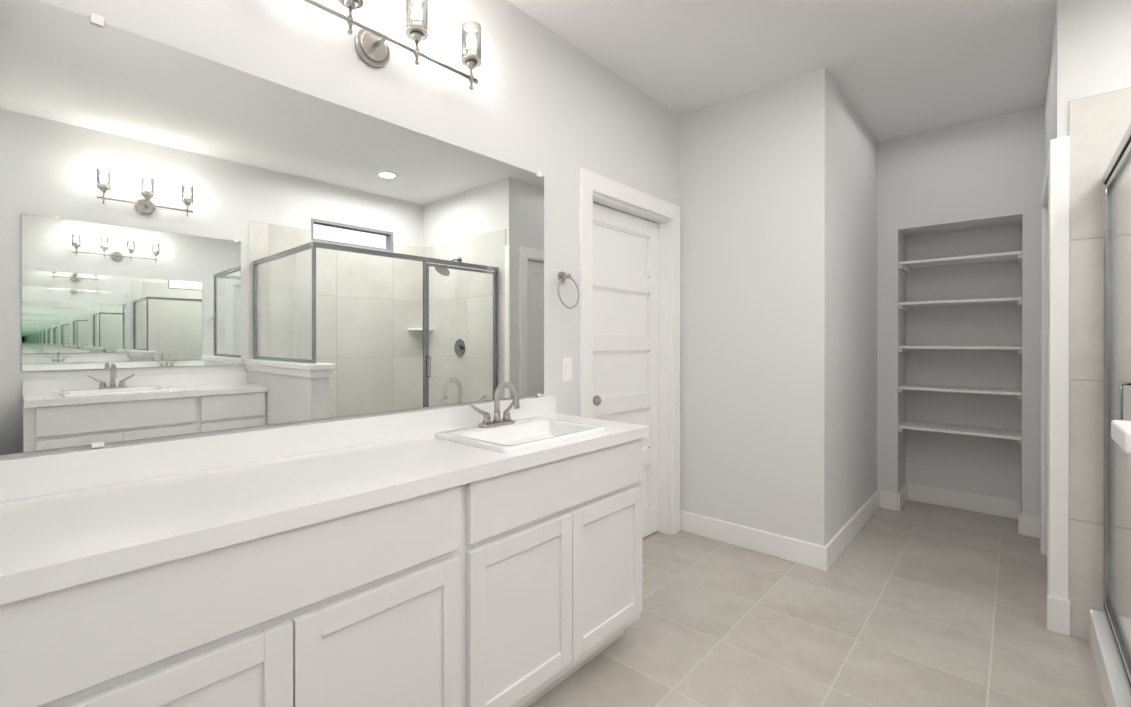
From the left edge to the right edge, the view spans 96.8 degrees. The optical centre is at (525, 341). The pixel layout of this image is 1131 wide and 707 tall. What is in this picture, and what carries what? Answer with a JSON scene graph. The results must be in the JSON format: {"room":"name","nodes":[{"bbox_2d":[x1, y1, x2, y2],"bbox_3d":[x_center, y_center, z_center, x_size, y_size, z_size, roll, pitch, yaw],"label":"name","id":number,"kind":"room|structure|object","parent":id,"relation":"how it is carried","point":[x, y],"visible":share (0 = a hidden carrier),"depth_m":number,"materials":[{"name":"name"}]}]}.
{"room":"bathroom","nodes":[
{"label":"bathroom","id":0,"kind":"room"},
{"bbox_2d":[0,0,679,459],"bbox_3d":[-0.171,-0.123,2.191,0.120,2.740,3.293,0,0,44],"label":"wall","id":1,"kind":"structure","parent":0,"point":[556,110],"depth_m":2.10,"materials":[{"name":"white paint"}]},
{"bbox_2d":[0,0,543,454],"bbox_3d":[-0.533,-0.267,1.721,0.013,1.042,1.772,0,0,44],"label":"mirror","id":2,"kind":"object","parent":1,"relation":"attached to","point":[190,243],"visible":1,"depth_m":1.40,"materials":[{"name":"silver mirror"}]},
{"bbox_2d":[0,395,555,501],"bbox_3d":[-0.522,0.303,1.731,0.018,0.090,1.896,0,0,44],"label":"backsplash","id":3,"kind":"structure","parent":1,"relation":"attached to","point":[25,477],"depth_m":1.37,"materials":[{"name":"white stone"}]},
{"bbox_2d":[303,0,481,89],"bbox_3d":[-0.486,-1.081,1.684,0.133,0.262,0.815,0,0,44],"label":"sconce","id":4,"kind":"object","parent":1,"relation":"attached to","point":[372,47],"visible":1,"depth_m":1.74,"materials":[{"name":"silver metal"}]},
{"bbox_2d":[562,357,571,380],"bbox_3d":[0.205,0.136,2.483,0.009,0.116,0.072,0,0,44],"label":"switch plate","id":5,"kind":"object","parent":1,"relation":"attached to","point":[566,369],"visible":1,"depth_m":2.48,"materials":[{"name":"white plastic"}]},
{"bbox_2d":[558,272,579,308],"bbox_3d":[0.197,-0.252,2.437,0.060,0.184,0.161,0,0,44],"label":"towel ring","id":6,"kind":"object","parent":1,"relation":"attached to","point":[562,276],"visible":1,"depth_m":2.44,"materials":[{"name":"silver metal"}]},
{"bbox_2d":[593,203,657,538],"bbox_3d":[0.596,0.232,2.967,0.118,2.007,0.825,0,0,44],"label":"door","id":7,"kind":"structure","parent":1,"relation":"in","point":[625,317],"depth_m":3.04,"materials":[{"name":"white paint"}]},
{"bbox_2d":[579,168,679,534],"bbox_3d":[0.599,0.181,2.964,0.140,2.129,1.043,0,0,44],"label":"door frame","id":8,"kind":"structure","parent":1,"relation":"attached to","point":[609,193],"depth_m":3.23,"materials":[{"name":"white paint"}]},
{"bbox_2d":[680,68,877,546],"bbox_3d":[1.969,-0.127,3.772,0.968,2.740,1.960,0,0,44],"label":"wall","id":9,"kind":"structure","parent":0,"point":[778,291],"depth_m":3.01,"materials":[{"name":"white paint"}]},
{"bbox_2d":[680,510,826,570],"bbox_3d":[1.326,1.180,3.021,0.864,0.130,0.016,0,0,44],"label":"baseboard","id":10,"kind":"structure","parent":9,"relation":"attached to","point":[812,555],"depth_m":2.97,"materials":[{"name":"white paint"}]},
{"bbox_2d":[825,490,879,569],"bbox_3d":[2.146,1.179,3.252,0.016,0.130,1.460,0,0,44],"label":"baseboard","id":11,"kind":"structure","parent":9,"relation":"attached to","point":[837,544],"depth_m":3.12,"materials":[{"name":"white paint"}]},
{"bbox_2d":[507,0,1056,142],"bbox_3d":[1.665,-1.542,1.776,3.680,0.100,5.633,0,0,44],"label":"ceiling","id":12,"kind":"structure","parent":0,"point":[896,69],"depth_m":2.56,"materials":[{"name":"white paint"}]},
{"bbox_2d":[529,500,1105,706],"bbox_3d":[1.665,1.298,1.782,3.680,0.100,5.633,0,0,44],"label":"floor","id":13,"kind":"structure","parent":0,"point":[910,603],"depth_m":2.16,"materials":[{"name":"tile"}]},
{"bbox_2d":[0,438,641,706],"bbox_3d":[-0.351,0.819,1.564,0.498,0.858,1.896,0,0,44],"label":"bathroom vanity","id":14,"kind":"object","parent":13,"relation":"on","point":[481,555],"depth_m":1.21,"materials":[{"name":"white paint"}]},
{"bbox_2d":[0,414,648,605],"bbox_3d":[-0.341,0.369,1.562,0.512,0.042,1.908,0,0,44],"label":"countertop","id":15,"kind":"structure","parent":14,"relation":"on","point":[50,543],"depth_m":1.10,"materials":[{"name":"white stone"}]},
{"bbox_2d":[468,382,523,425],"bbox_3d":[-0.080,0.243,1.953,0.149,0.175,0.247,0,0,44],"label":"faucet","id":16,"kind":"object","parent":15,"relation":"on","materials":[{"name":"silver metal"}]},
{"bbox_2d":[432,414,607,453],"bbox_3d":[-0.011,0.395,1.886,0.386,0.129,0.544,0,0,44],"label":"sink","id":17,"kind":"object","parent":15,"relation":"in","point":[534,430],"depth_m":1.93,"materials":[{"name":"white ceramic"}]},
{"bbox_2d":[1090,609,1130,706],"bbox_3d":[1.815,1.178,1.465,0.110,0.140,1.628,0,0,44],"label":"sill","id":18,"kind":"structure","parent":13,"relation":"on","point":[1114,688],"depth_m":1.77,"materials":[{"name":"white stone"}]},
{"bbox_2d":[1103,123,1130,694],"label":"shower door","id":19,"kind":"structure","parent":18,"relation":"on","point":[1118,165],"depth_m":1.90,"materials":[{"name":"clear glass"}]},
{"bbox_3d":[1.598,0.723,0.452,1.315,1.055,0.120,0,0,44],"label":"wall","id":20,"kind":"structure","parent":13,"relation":"on","visible":0},
{"bbox_2d":[1111,420,1130,468],"bbox_3d":[1.585,0.201,0.463,1.349,0.090,0.184,0,0,44],"label":"wall cap","id":21,"kind":"object","parent":20,"relation":"on","point":[1121,433],"visible":1,"depth_m":0.92,"materials":[{"name":"white paint"}]},
{"bbox_2d":[877,105,1043,517],"bbox_3d":[3.666,-0.125,3.132,2.352,2.740,0.500,0,0,44],"label":"wall","id":22,"kind":"structure","parent":0,"point":[970,188],"depth_m":3.64,"materials":[{"name":"white paint"}]},
{"bbox_2d":[880,490,896,510],"bbox_3d":[2.695,1.178,3.724,0.108,0.130,0.016,0,0,44],"label":"baseboard","id":23,"kind":"structure","parent":22,"relation":"attached to","point":[888,500],"depth_m":3.72,"materials":[{"name":"white paint"}]},
{"bbox_2d":[898,483,907,510],"bbox_3d":[2.872,1.178,3.817,0.016,0.130,0.364,0,0,44],"label":"baseboard","id":24,"kind":"structure","parent":22,"relation":"attached to","point":[902,495],"depth_m":3.79,"materials":[{"name":"white paint"}]},
{"bbox_2d":[898,251,1021,443],"bbox_3d":[3.108,0.037,3.602,0.649,1.253,0.367,0,0,44],"label":"shelves","id":25,"kind":"object","parent":22,"relation":"attached to","point":[905,266],"visible":1,"depth_m":3.54,"materials":[{"name":"white paint"}]},
{"bbox_2d":[908,483,1017,518],"bbox_3d":[3.232,1.178,3.730,0.651,0.130,0.016,0,0,44],"label":"baseboard","id":26,"kind":"structure","parent":22,"relation":"attached to","point":[997,506],"depth_m":3.71,"materials":[{"name":"white paint"}]},
{"bbox_2d":[1018,501,1021,533],"bbox_3d":[3.326,1.179,3.373,0.016,0.130,0.364,0,0,44],"label":"baseboard","id":27,"kind":"structure","parent":22,"relation":"attached to","point":[1019,517],"depth_m":3.25,"materials":[{"name":"white paint"}]},
{"bbox_2d":[1022,515,1039,537],"bbox_3d":[3.233,1.180,3.197,0.097,0.130,0.016,0,0,44],"label":"baseboard","id":28,"kind":"structure","parent":22,"relation":"attached to","point":[1030,526],"depth_m":3.20,"materials":[{"name":"white paint"}]},
{"bbox_2d":[1044,12,1055,174],"bbox_3d":[2.868,-0.124,2.666,0.120,2.740,1.283,0,0,44],"label":"wall","id":29,"kind":"structure","parent":0,"point":[1050,117],"depth_m":2.53,"materials":[{"name":"white paint"}]},
{"bbox_2d":[1040,147,1049,593],"bbox_3d":[2.776,0.181,2.587,0.140,2.129,1.018,0,0,44],"label":"door frame","id":30,"kind":"structure","parent":29,"relation":"attached to","point":[1045,283],"depth_m":2.92,"materials":[{"name":"white paint"}]},
{"bbox_2d":[1056,0,1130,137],"bbox_3d":[2.820,-0.122,1.731,1.360,2.740,0.120,0,0,44],"label":"wall","id":31,"kind":"structure","parent":0,"point":[1093,47],"depth_m":2.10,"materials":[{"name":"white paint"}]},
{"bbox_2d":[1047,136,1070,635],"bbox_3d":[2.288,0.187,2.150,0.069,2.120,0.027,0,0,44],"label":"trim","id":32,"kind":"structure","parent":31,"relation":"attached to","point":[1058,610],"depth_m":2.15,"materials":[{"name":"white paint"}]},
{"bbox_2d":[1069,87,1130,639],"bbox_3d":[2.784,0.113,1.676,1.314,2.270,0.010,0,0,44],"label":"wall tiles","id":33,"kind":"structure","parent":31,"relation":"attached to","point":[1099,124],"depth_m":2.09,"materials":[{"name":"beige tile"}]}
]}

